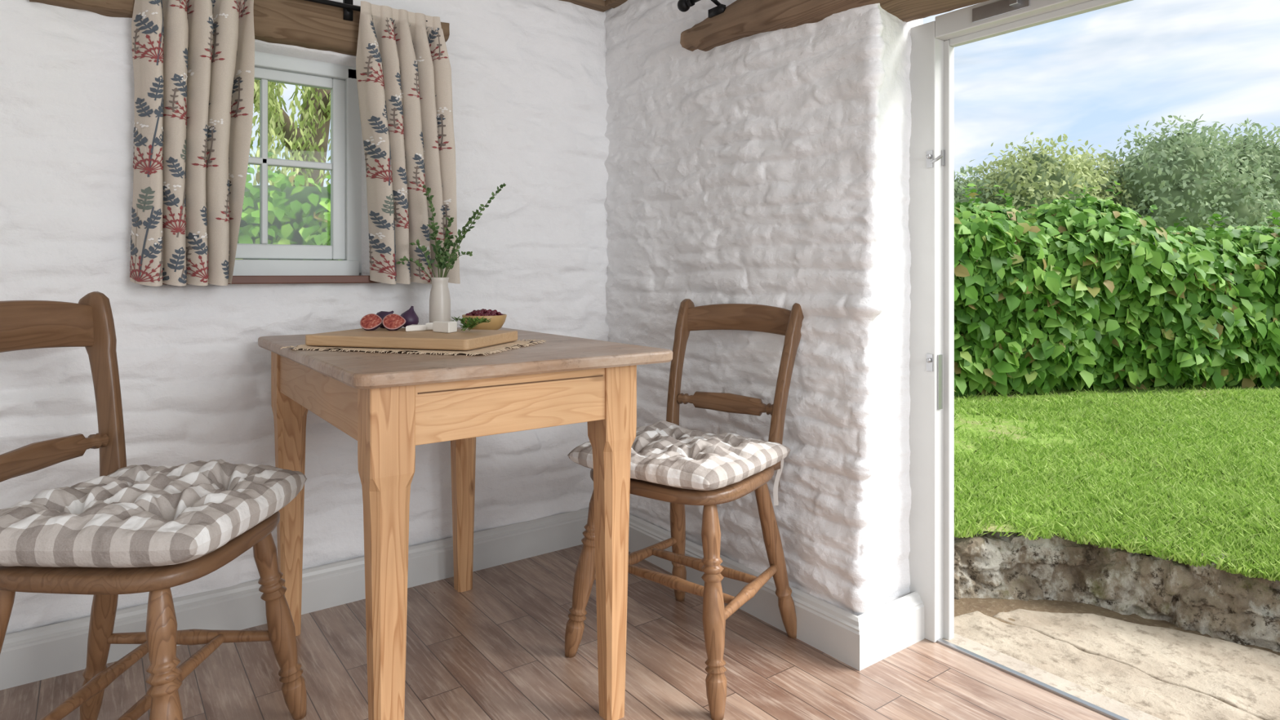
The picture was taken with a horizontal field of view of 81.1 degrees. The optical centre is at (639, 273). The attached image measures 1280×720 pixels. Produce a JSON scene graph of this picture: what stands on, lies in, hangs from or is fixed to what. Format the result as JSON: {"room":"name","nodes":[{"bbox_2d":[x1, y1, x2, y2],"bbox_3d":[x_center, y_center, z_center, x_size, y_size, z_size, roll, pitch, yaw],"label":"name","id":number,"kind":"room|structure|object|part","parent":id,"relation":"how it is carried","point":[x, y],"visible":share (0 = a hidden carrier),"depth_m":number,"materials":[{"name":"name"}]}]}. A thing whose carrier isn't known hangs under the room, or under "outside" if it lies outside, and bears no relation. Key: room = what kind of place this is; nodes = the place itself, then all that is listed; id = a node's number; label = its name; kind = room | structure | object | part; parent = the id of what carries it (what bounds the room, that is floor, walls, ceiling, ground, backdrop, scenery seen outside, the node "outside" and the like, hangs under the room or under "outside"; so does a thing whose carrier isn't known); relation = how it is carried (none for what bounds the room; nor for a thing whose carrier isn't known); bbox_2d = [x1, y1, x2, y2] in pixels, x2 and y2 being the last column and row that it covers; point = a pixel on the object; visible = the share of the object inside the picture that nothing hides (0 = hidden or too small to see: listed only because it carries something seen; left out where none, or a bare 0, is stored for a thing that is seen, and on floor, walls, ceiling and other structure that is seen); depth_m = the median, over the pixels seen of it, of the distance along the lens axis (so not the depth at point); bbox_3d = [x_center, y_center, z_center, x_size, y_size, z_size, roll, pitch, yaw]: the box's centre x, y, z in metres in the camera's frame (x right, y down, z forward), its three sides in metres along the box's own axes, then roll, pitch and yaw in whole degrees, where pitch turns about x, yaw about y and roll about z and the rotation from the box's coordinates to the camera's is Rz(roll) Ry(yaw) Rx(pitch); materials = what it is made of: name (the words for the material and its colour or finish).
{"room":"cottage dining room","nodes":[
{"label":"cottage dining room","id":0,"kind":"room"},
{"bbox_2d":[0,0,609,634],"bbox_3d":[-1.435,-0.017,1.901,3.129,1.974,0.278,0,0,-36],"label":"wall","id":1,"kind":"structure","parent":0,"point":[530,105],"depth_m":2.06,"materials":[{"name":"white paint"}]},
{"bbox_2d":[29,0,449,55],"bbox_3d":[-1.055,-0.713,2.097,1.015,0.150,0.188,0,0,-36],"label":"lintel beam","id":2,"kind":"structure","parent":1,"relation":"attached to","point":[299,23],"depth_m":2.07,"materials":[{"name":"brown wood"}]},
{"bbox_2d":[304,0,427,22],"bbox_3d":[-1.003,-0.755,2.006,0.888,0.060,0.059,0,0,-36],"label":"curtain rod","id":3,"kind":"object","parent":2,"relation":"attached to","point":[347,6],"visible":0.62,"depth_m":2.12,"materials":[{"name":"black metal"}]},
{"bbox_2d":[129,0,254,286],"bbox_3d":[-1.122,-0.370,1.886,0.271,0.803,0.100,0,0,-36],"label":"curtain","id":4,"kind":"object","parent":3,"relation":"hanging from","point":[193,60],"visible":1,"depth_m":1.86,"materials":[{"name":"fabric"}]},
{"bbox_2d":[355,0,460,284],"bbox_3d":[-0.683,-0.370,2.203,0.286,0.803,0.103,0,0,-36],"label":"curtain","id":5,"kind":"object","parent":3,"relation":"hanging from","point":[403,69],"visible":0.98,"depth_m":2.17,"materials":[{"name":"fabric"}]},
{"bbox_2d":[140,275,381,284],"bbox_3d":[-1.042,0.017,2.086,0.593,0.022,0.143,0,0,-36],"label":"sill","id":6,"kind":"structure","parent":1,"relation":"attached to","point":[307,278],"depth_m":2.07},
{"bbox_2d":[0,507,588,690],"bbox_3d":[-1.367,0.892,1.787,3.105,0.115,0.026,0,0,-36],"label":"baseboard","id":7,"kind":"structure","parent":1,"relation":"attached to","point":[47,651],"depth_m":2.02,"materials":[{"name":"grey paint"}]},
{"bbox_2d":[232,51,361,275],"bbox_3d":[-1.090,-0.314,2.161,0.563,0.668,0.065,0,0,-36],"label":"window","id":8,"kind":"structure","parent":1,"relation":"in","point":[352,264],"depth_m":2.25,"materials":[{"name":"white paint"}]},
{"bbox_3d":[-1.095,-0.318,2.169,0.456,0.551,0.030,0,0,-36],"label":"sash","id":9,"kind":"part","parent":8,"relation":"part of","materials":[{"name":"white wood"}]},
{"bbox_2d":[559,0,627,12],"bbox_3d":[-0.560,-0.964,0.694,3.115,0.022,2.782,0,0,-36],"label":"trim","id":10,"kind":"structure","parent":1,"relation":"attached to","point":[602,6],"depth_m":2.65,"materials":[{"name":"brown wood"}]},
{"bbox_2d":[0,544,1114,719],"bbox_3d":[-0.137,0.980,0.322,3.360,0.060,3.882,0,0,-36],"label":"floor","id":11,"kind":"structure","parent":0,"point":[495,649],"depth_m":1.78,"materials":[{"name":"brown wood"}]},
{"bbox_2d":[0,291,306,719],"bbox_3d":[-0.944,0.495,1.395,0.503,0.915,0.471,0,0,0],"label":"dining chair","id":12,"kind":"object","parent":11,"relation":"on","point":[143,528],"visible":1,"depth_m":1.35,"materials":[{"name":"wood"}]},
{"bbox_3d":[-1.161,0.102,1.392,0.060,0.103,0.356,0,0,0],"label":"rail","id":13,"kind":"part","parent":12,"relation":"part of","materials":[{"name":"brown wood"}]},
{"bbox_3d":[-1.116,0.342,1.392,0.048,0.054,0.336,0,0,0],"label":"rail","id":14,"kind":"part","parent":12,"relation":"part of","materials":[{"name":"brown wood"}]},
{"bbox_3d":[-0.930,0.500,1.391,0.416,0.035,0.406,0,0,0],"label":"seat","id":15,"kind":"part","parent":12,"relation":"part of","materials":[{"name":"brown wood"}]},
{"bbox_2d":[257,327,672,719],"bbox_3d":[-0.470,0.559,1.815,0.683,0.782,0.946,0,0,-36],"label":"dining table","id":16,"kind":"object","parent":11,"relation":"on","point":[392,404],"visible":0.79,"depth_m":1.49,"materials":[{"name":"brown wood"}]},
{"bbox_2d":[280,339,546,355],"bbox_3d":[-0.515,0.164,1.744,0.516,0.007,0.358,0,0,16],"label":"burlap cloth","id":17,"kind":"object","parent":16,"relation":"on","point":[495,348],"visible":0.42,"depth_m":1.63,"materials":[{"name":"fabric"}]},
{"bbox_2d":[305,327,517,350],"bbox_3d":[-0.530,0.151,1.764,0.416,0.024,0.256,0,0,16],"label":"cutting board","id":18,"kind":"object","parent":17,"relation":"on","point":[466,340],"visible":0.85,"depth_m":1.67,"materials":[{"name":"brown wood"}]},
{"bbox_2d":[360,313,382,330],"bbox_3d":[-0.660,0.120,1.835,0.051,0.042,0.041,0,0,-29],"label":"fig","id":19,"kind":"object","parent":18,"relation":"on","point":[371,322],"visible":0.99,"depth_m":1.83,"materials":[{"name":"red food"}]},
{"bbox_2d":[376,311,394,328],"bbox_3d":[-0.655,0.117,1.908,0.044,0.045,0.045,0,0,-34],"label":"fig","id":20,"kind":"object","parent":18,"relation":"on","point":[382,314],"visible":0.45,"depth_m":1.90,"materials":[{"name":"purple food"}]},
{"bbox_2d":[382,313,405,330],"bbox_3d":[-0.604,0.120,1.832,0.051,0.042,0.041,0,0,-43],"label":"fig","id":21,"kind":"object","parent":18,"relation":"on","point":[393,322],"visible":1,"depth_m":1.82,"materials":[{"name":"red food"}]},
{"bbox_2d":[400,306,418,327],"bbox_3d":[-0.583,0.110,1.888,0.048,0.057,0.048,0,0,-44],"label":"fig","id":22,"kind":"object","parent":18,"relation":"on","point":[411,317],"visible":0.78,"depth_m":1.87,"materials":[{"name":"purple food"}]},
{"bbox_2d":[405,324,426,331],"bbox_3d":[-0.549,0.132,1.805,0.043,0.014,0.053,0,0,19],"label":"cheese wedge","id":23,"kind":"object","parent":18,"relation":"on","point":[412,327],"visible":1,"depth_m":1.80,"materials":[{"name":"white food"}]},
{"bbox_2d":[425,322,432,329],"bbox_3d":[-0.510,0.130,1.845,0.033,0.018,0.043,0,0,42],"label":"cheese wedge","id":24,"kind":"object","parent":18,"relation":"on","point":[429,325],"visible":0.33,"depth_m":1.83,"materials":[{"name":"white food"}]},
{"bbox_2d":[432,320,457,333],"bbox_3d":[-0.465,0.126,1.766,0.053,0.026,0.038,0,0,15],"label":"cheese wedge","id":25,"kind":"object","parent":18,"relation":"on","point":[445,326],"visible":1,"depth_m":1.76,"materials":[{"name":"white food"}]},
{"bbox_2d":[448,315,491,330],"bbox_3d":[-0.410,0.121,1.808,0.137,0.032,0.089,0,0,35],"label":"herb sprig","id":26,"kind":"object","parent":18,"relation":"on","point":[470,322],"visible":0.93,"depth_m":1.78,"materials":[{"name":"green plant"}]},
{"bbox_2d":[462,308,506,329],"bbox_3d":[-0.445,0.135,2.140,0.126,0.067,0.126,0,0,-36],"label":"wooden bowl","id":27,"kind":"object","parent":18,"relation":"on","point":[498,319],"visible":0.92,"depth_m":2.10,"materials":[{"name":"brown wood"}]},
{"bbox_2d":[395,182,506,322],"bbox_3d":[-0.536,-0.046,2.135,0.308,0.427,0.061,0,0,-1],"label":"flower vase","id":28,"kind":"object","parent":16,"relation":"on","point":[439,298],"visible":0.94,"depth_m":2.12,"materials":[{"name":"beige ceramic"}]},
{"bbox_2d":[564,298,804,719],"bbox_3d":[0.136,0.514,1.915,0.468,0.878,0.537,0,0,38],"label":"dining chair","id":29,"kind":"object","parent":11,"relation":"on","point":[674,464],"visible":0.87,"depth_m":1.85,"materials":[{"name":"wood"}]},
{"bbox_3d":[0.117,0.500,1.887,0.406,0.035,0.416,0,0,38],"label":"seat","id":30,"kind":"part","parent":29,"relation":"part of","materials":[{"name":"brown wood"}]},
{"bbox_3d":[0.236,0.355,2.040,0.336,0.054,0.048,0,0,38],"label":"rail","id":31,"kind":"part","parent":29,"relation":"part of","materials":[{"name":"brown wood"}]},
{"bbox_3d":[0.283,0.128,2.100,0.356,0.084,0.058,0,0,38],"label":"rail","id":32,"kind":"part","parent":29,"relation":"part of","materials":[{"name":"brown wood"}]},
{"bbox_2d":[936,638,1128,719],"bbox_3d":[1.274,0.952,1.245,0.016,0.016,1.705,0,0,-36],"label":"threshold strip","id":33,"kind":"object","parent":11,"relation":"on","point":[1100,710],"depth_m":1.73,"materials":[{"name":"silver metal"}]},
{"bbox_2d":[942,633,1161,719],"bbox_3d":[1.307,0.979,1.269,0.062,0.062,1.705,0,0,-36],"label":"threshold sill","id":34,"kind":"object","parent":11,"relation":"on","point":[1116,707],"visible":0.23,"depth_m":1.74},
{"bbox_2d":[604,0,914,615],"bbox_3d":[0.222,-0.017,2.252,1.189,1.974,0.280,0,0,42],"label":"wall","id":35,"kind":"structure","parent":0,"point":[771,168],"depth_m":2.01,"materials":[{"name":"white paint"}]},
{"bbox_2d":[628,514,924,671],"bbox_3d":[0.299,0.892,2.321,0.266,0.115,1.130,0,0,-36],"label":"baseboard","id":36,"kind":"structure","parent":35,"relation":"attached to","point":[862,641],"depth_m":1.91,"materials":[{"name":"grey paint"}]},
{"bbox_2d":[913,17,923,26],"bbox_3d":[1.067,-0.013,1.370,0.330,2.025,4.150,0,0,-36],"label":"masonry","id":37,"kind":"object","parent":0,"point":[920,21],"depth_m":2.04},
{"bbox_2d":[680,0,988,51],"bbox_3d":[0.940,-0.714,1.425,0.283,0.158,2.380,0,0,-36],"label":"lintel beam","id":38,"kind":"structure","parent":37,"relation":"attached to","point":[741,19],"depth_m":1.99,"materials":[{"name":"brown wood"}]},
{"bbox_2d":[677,0,725,17],"bbox_3d":[0.795,-0.786,1.353,0.072,0.072,2.244,0,0,-36],"label":"curtain rod","id":39,"kind":"object","parent":38,"relation":"attached to","point":[683,6],"visible":1,"depth_m":2.19,"materials":[{"name":"black metal"}]},
{"bbox_2d":[908,0,1133,642],"bbox_3d":[1.270,0.145,1.274,0.065,1.610,1.835,0,0,-36],"label":"frame","id":40,"kind":"object","parent":37,"relation":"attached to","point":[931,73],"visible":0.89,"depth_m":1.94,"materials":[{"name":"grey paint"}]},
{"bbox_2d":[925,150,945,409],"bbox_3d":[0.772,0.015,1.929,0.066,0.670,0.048,0,0,-36],"label":"plates","id":41,"kind":"object","parent":40,"relation":"attached to","point":[930,161],"visible":1,"depth_m":1.93,"materials":[{"name":"grey metal"}]},
{"bbox_2d":[972,0,1030,22],"bbox_3d":[0.851,-0.632,1.776,0.021,0.035,0.140,0,0,-36],"label":"bracket","id":42,"kind":"object","parent":40,"relation":"attached to","point":[1000,7],"visible":1,"depth_m":1.78,"materials":[{"name":"grey metal"}]},
{"label":"outside","id":43,"kind":"structure","parent":0,"visible":0},
{"bbox_2d":[954,382,1279,581],"bbox_3d":[5.038,0.790,-72.419,249.588,0.085,256.029,0,0,-36],"label":"lawn","id":44,"kind":"structure","parent":43,"point":[1198,468],"depth_m":3.02,"materials":[{"name":"green plant"}]},
{"bbox_2d":[248,79,330,186],"bbox_3d":[-4.228,-1.559,8.471,6.659,4.774,2.317,0,0,-36],"label":"tree","id":45,"kind":"object","parent":44,"relation":"on","point":[308,142],"visible":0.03,"depth_m":8.34,"materials":[{"name":"green plant"}]},
{"bbox_2d":[235,151,1279,396],"bbox_3d":[1.107,0.095,4.961,12.086,1.657,0.830,0,0,-10],"label":"hedge","id":46,"kind":"object","parent":44,"relation":"on","point":[1087,292],"visible":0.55,"depth_m":5.06,"materials":[{"name":"green plant"}]},
{"bbox_2d":[954,163,1004,204],"bbox_3d":[5.283,-0.425,13.141,3.036,3.371,3.068,0,0,-40],"label":"tree","id":47,"kind":"object","parent":44,"relation":"on","point":[959,191],"visible":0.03,"depth_m":12.47,"materials":[{"name":"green plant"}]},
{"bbox_2d":[955,132,1120,213],"bbox_3d":[6.724,-0.490,12.802,3.190,4.002,3.164,0,0,1],"label":"tree","id":48,"kind":"object","parent":44,"relation":"on","point":[1036,177],"visible":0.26,"depth_m":12.18,"materials":[{"name":"green plant"}]},
{"bbox_2d":[1067,139,1147,217],"bbox_3d":[7.884,-0.305,13.322,2.851,4.216,2.773,0,0,2],"label":"tree","id":49,"kind":"object","parent":44,"relation":"on","point":[1104,187],"visible":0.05,"depth_m":12.71,"materials":[{"name":"green plant"}]},
{"bbox_2d":[1096,114,1279,230],"bbox_3d":[9.236,-0.483,12.828,3.248,4.520,3.540,0,0,31],"label":"bush","id":50,"kind":"object","parent":44,"relation":"on","point":[1181,175],"visible":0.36,"depth_m":11.99,"materials":[{"name":"green plant"}]},
{"bbox_2d":[1194,117,1279,226],"bbox_3d":[10.620,-0.547,13.170,3.130,4.478,3.073,0,0,21],"label":"tree","id":51,"kind":"object","parent":44,"relation":"on","point":[1270,153],"visible":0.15,"depth_m":12.51,"materials":[{"name":"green plant"}]},
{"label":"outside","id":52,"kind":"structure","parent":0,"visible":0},
{"bbox_2d":[954,597,1279,719],"bbox_3d":[2.196,1.016,0.925,0.961,0.067,3.900,0,0,-36],"label":"stone paving","id":53,"kind":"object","parent":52,"point":[1161,669],"visible":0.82,"depth_m":1.95,"materials":[{"name":"stone"}]},
{"bbox_2d":[954,531,1279,652],"bbox_3d":[2.319,0.923,1.358,3.831,0.253,0.595,0,0,40],"label":"stone retaining wall","id":54,"kind":"structure","parent":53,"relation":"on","point":[1237,608],"depth_m":2.24,"materials":[{"name":"grey stone"}]}
]}

